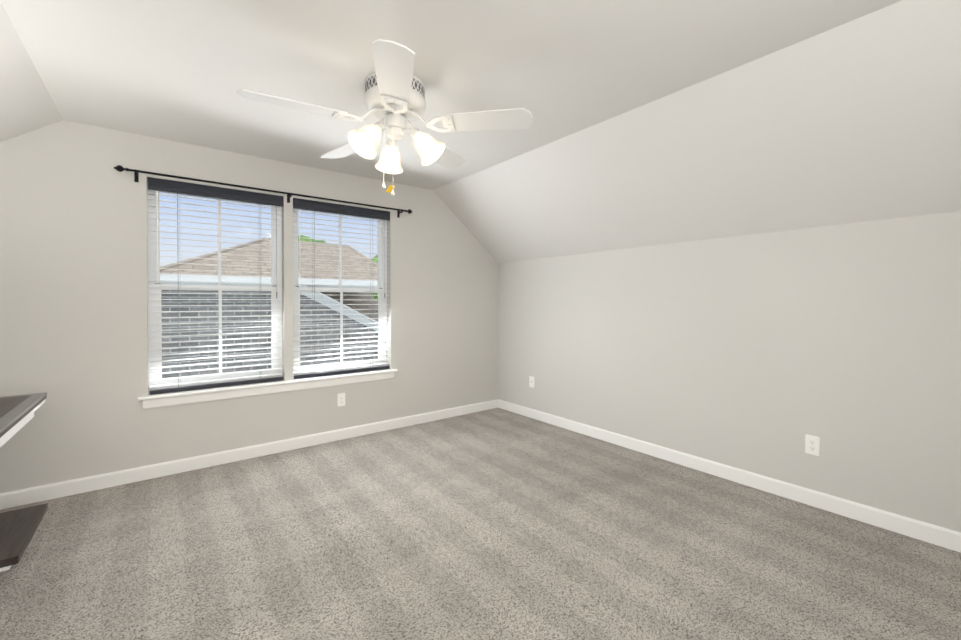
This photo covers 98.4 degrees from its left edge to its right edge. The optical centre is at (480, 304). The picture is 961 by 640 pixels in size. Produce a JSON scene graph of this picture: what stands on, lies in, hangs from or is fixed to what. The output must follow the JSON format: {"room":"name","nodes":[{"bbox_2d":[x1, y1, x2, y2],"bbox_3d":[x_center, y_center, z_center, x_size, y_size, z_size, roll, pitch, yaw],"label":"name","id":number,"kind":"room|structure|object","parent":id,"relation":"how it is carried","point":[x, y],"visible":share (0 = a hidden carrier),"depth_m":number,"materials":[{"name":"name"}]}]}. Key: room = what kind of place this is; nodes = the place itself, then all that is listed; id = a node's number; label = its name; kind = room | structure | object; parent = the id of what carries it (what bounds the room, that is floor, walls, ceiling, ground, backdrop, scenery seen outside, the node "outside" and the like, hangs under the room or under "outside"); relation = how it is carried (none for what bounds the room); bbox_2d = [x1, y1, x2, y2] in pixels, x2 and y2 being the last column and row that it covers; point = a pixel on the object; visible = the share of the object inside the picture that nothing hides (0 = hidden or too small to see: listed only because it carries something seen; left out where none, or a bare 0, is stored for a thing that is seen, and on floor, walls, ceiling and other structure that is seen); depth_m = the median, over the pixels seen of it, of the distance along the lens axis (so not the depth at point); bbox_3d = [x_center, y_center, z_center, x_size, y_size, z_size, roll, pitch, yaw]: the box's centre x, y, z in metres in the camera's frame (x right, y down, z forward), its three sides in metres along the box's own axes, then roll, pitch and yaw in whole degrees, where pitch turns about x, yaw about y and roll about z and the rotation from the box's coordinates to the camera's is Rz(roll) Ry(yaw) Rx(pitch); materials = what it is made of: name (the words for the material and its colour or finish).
{"room":"empty bedroom","nodes":[
{"label":"empty bedroom","id":0,"kind":"room"},
{"bbox_2d":[0,1,62,142],"bbox_3d":[-1.657,-0.888,0.467,1.080,0.870,5.020,0,1,-38],"label":"ceiling","id":1,"kind":"structure","parent":0,"point":[27,104],"depth_m":2.18,"materials":[{"name":"white paint"}]},
{"bbox_2d":[0,120,497,492],"bbox_3d":[-1.642,-0.063,3.559,4.880,2.570,0.160,0,1,-38],"label":"wall","id":2,"kind":"structure","parent":0,"point":[73,285],"depth_m":2.88,"materials":[{"name":"beige paint"}]},
{"bbox_2d":[147,179,281,393],"bbox_3d":[-2.059,-0.131,3.281,0.890,1.540,0.077,0,1,-38],"label":"window","id":3,"kind":"structure","parent":2,"relation":"in","point":[155,287],"depth_m":3.24,"materials":[{"name":"white plastic"}]},
{"bbox_2d":[148,177,282,394],"bbox_3d":[-2.008,-0.132,3.215,0.878,1.536,0.074,0,1,-38],"label":"window blind","id":4,"kind":"object","parent":3,"relation":"attached to","point":[165,185],"visible":0.96,"depth_m":3.17,"materials":[{"name":"white"}]},
{"bbox_2d":[0,400,495,509],"bbox_3d":[-1.589,1.175,3.500,4.500,0.095,0.015,0,1,-38],"label":"baseboard","id":5,"kind":"structure","parent":2,"relation":"attached to","point":[30,495],"depth_m":3.13,"materials":[{"name":"white wood"}]},
{"bbox_2d":[114,165,411,217],"bbox_3d":[-1.567,-0.895,3.447,2.220,0.085,0.097,0,1,-38],"label":"curtain rod","id":6,"kind":"object","parent":2,"relation":"attached to","point":[119,168],"visible":1,"depth_m":3.21,"materials":[{"name":"black metal"}]},
{"bbox_2d":[138,369,397,408],"bbox_3d":[-1.622,0.682,3.507,1.960,0.090,0.125,0,1,-38],"label":"window sill","id":7,"kind":"structure","parent":2,"relation":"attached to","point":[189,397],"depth_m":3.32,"materials":[{"name":"white wood"}]},
{"bbox_2d":[293,208,386,374],"bbox_3d":[-1.300,-0.136,3.869,0.890,1.540,0.077,0,1,-38],"label":"window","id":8,"kind":"structure","parent":2,"relation":"in","point":[380,286],"depth_m":3.87,"materials":[{"name":"white plastic"}]},
{"bbox_2d":[293,198,389,378],"bbox_3d":[-1.249,-0.137,3.803,0.878,1.536,0.074,0,1,-38],"label":"window blind","id":9,"kind":"object","parent":8,"relation":"attached to","point":[299,204],"visible":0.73,"depth_m":3.76,"materials":[{"name":"white"}]},
{"bbox_2d":[337,393,344,406],"bbox_3d":[-1.258,0.860,3.756,0.072,0.116,0.009,0,1,-38],"label":"electrical outlet","id":10,"kind":"object","parent":2,"relation":"attached to","point":[340,399],"visible":1,"depth_m":3.75,"materials":[{"name":"white plastic"}]},
{"bbox_2d":[0,0,901,189],"bbox_3d":[-0.142,-1.253,1.637,2.750,0.160,5.020,0,1,-38],"label":"ceiling","id":11,"kind":"structure","parent":0,"point":[183,71],"depth_m":1.99,"materials":[{"name":"white paint"}]},
{"bbox_2d":[237,39,532,195],"bbox_3d":[-0.500,-0.875,2.239,1.395,0.606,1.400,0,1,-38],"label":"fan","id":12,"kind":"object","parent":11,"relation":"hanging from","point":[394,98],"visible":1,"depth_m":2.14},
{"bbox_2d":[0,408,960,639],"bbox_3d":[-0.154,1.297,1.648,4.880,0.120,5.020,0,1,-38],"label":"floor","id":13,"kind":"structure","parent":0,"point":[496,524],"depth_m":2.04,"materials":[{"name":"carpet"}]},
{"bbox_2d":[0,393,47,571],"bbox_3d":[-2.124,0.865,1.233,0.881,0.751,1.961,0,1,-38],"label":"desk","id":14,"kind":"object","parent":13,"relation":"on","point":[18,527],"visible":1,"depth_m":1.98,"materials":[{"name":"brown wood"}]},
{"bbox_2d":[433,0,960,262],"bbox_3d":[1.360,-0.907,2.803,1.050,0.870,5.020,0,1,-38],"label":"ceiling","id":15,"kind":"structure","parent":0,"point":[858,120],"depth_m":2.32,"materials":[{"name":"white paint"}]},
{"bbox_2d":[498,211,960,532],"bbox_3d":[1.761,0.376,3.022,0.160,1.700,4.860,0,1,-38],"label":"wall","id":16,"kind":"structure","parent":0,"point":[763,354],"depth_m":2.70,"materials":[{"name":"beige paint"}]},
{"bbox_2d":[529,376,533,387],"bbox_3d":[0.549,0.829,4.453,0.008,0.116,0.072,0,1,-38],"label":"outlet","id":17,"kind":"object","parent":16,"relation":"attached to","point":[531,381],"visible":1,"depth_m":4.45,"materials":[{"name":"white plastic"}]},
{"bbox_2d":[496,399,960,552],"bbox_3d":[1.642,1.178,3.038,0.015,0.095,4.700,0,1,-38],"label":"baseboard","id":18,"kind":"structure","parent":16,"relation":"attached to","point":[926,532],"depth_m":2.69,"materials":[{"name":"white wood"}]},
{"bbox_2d":[805,434,819,455],"bbox_3d":[2.031,0.860,2.540,0.009,0.116,0.072,0,1,-38],"label":"electrical outlet","id":19,"kind":"object","parent":16,"relation":"attached to","point":[812,445],"visible":1,"depth_m":2.54,"materials":[{"name":"white plastic"}]},
{"label":"outside","id":20,"kind":"structure","parent":0,"visible":0},
{"bbox_2d":[160,238,377,377],"bbox_3d":[-8.672,1.345,8.750,13.136,6.070,5.712,0,1,-38],"label":"house","id":21,"kind":"structure","parent":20,"point":[247,294],"depth_m":8.72,"materials":[{"name":"brick"}]},
{"bbox_2d":[298,235,325,242],"bbox_3d":[-8.254,0.487,19.983,3.139,7.791,3.793,0,1,-38],"label":"tree","id":22,"kind":"object","parent":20,"point":[309,240],"depth_m":20.00,"materials":[{"name":"green plant"}]},
{"bbox_2d":[371,255,377,301],"bbox_3d":[-4.545,0.768,21.563,4.429,7.050,4.269,0,1,-38],"label":"tree","id":23,"kind":"object","parent":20,"point":[375,297],"depth_m":19.55,"materials":[{"name":"green plant"}]}
]}

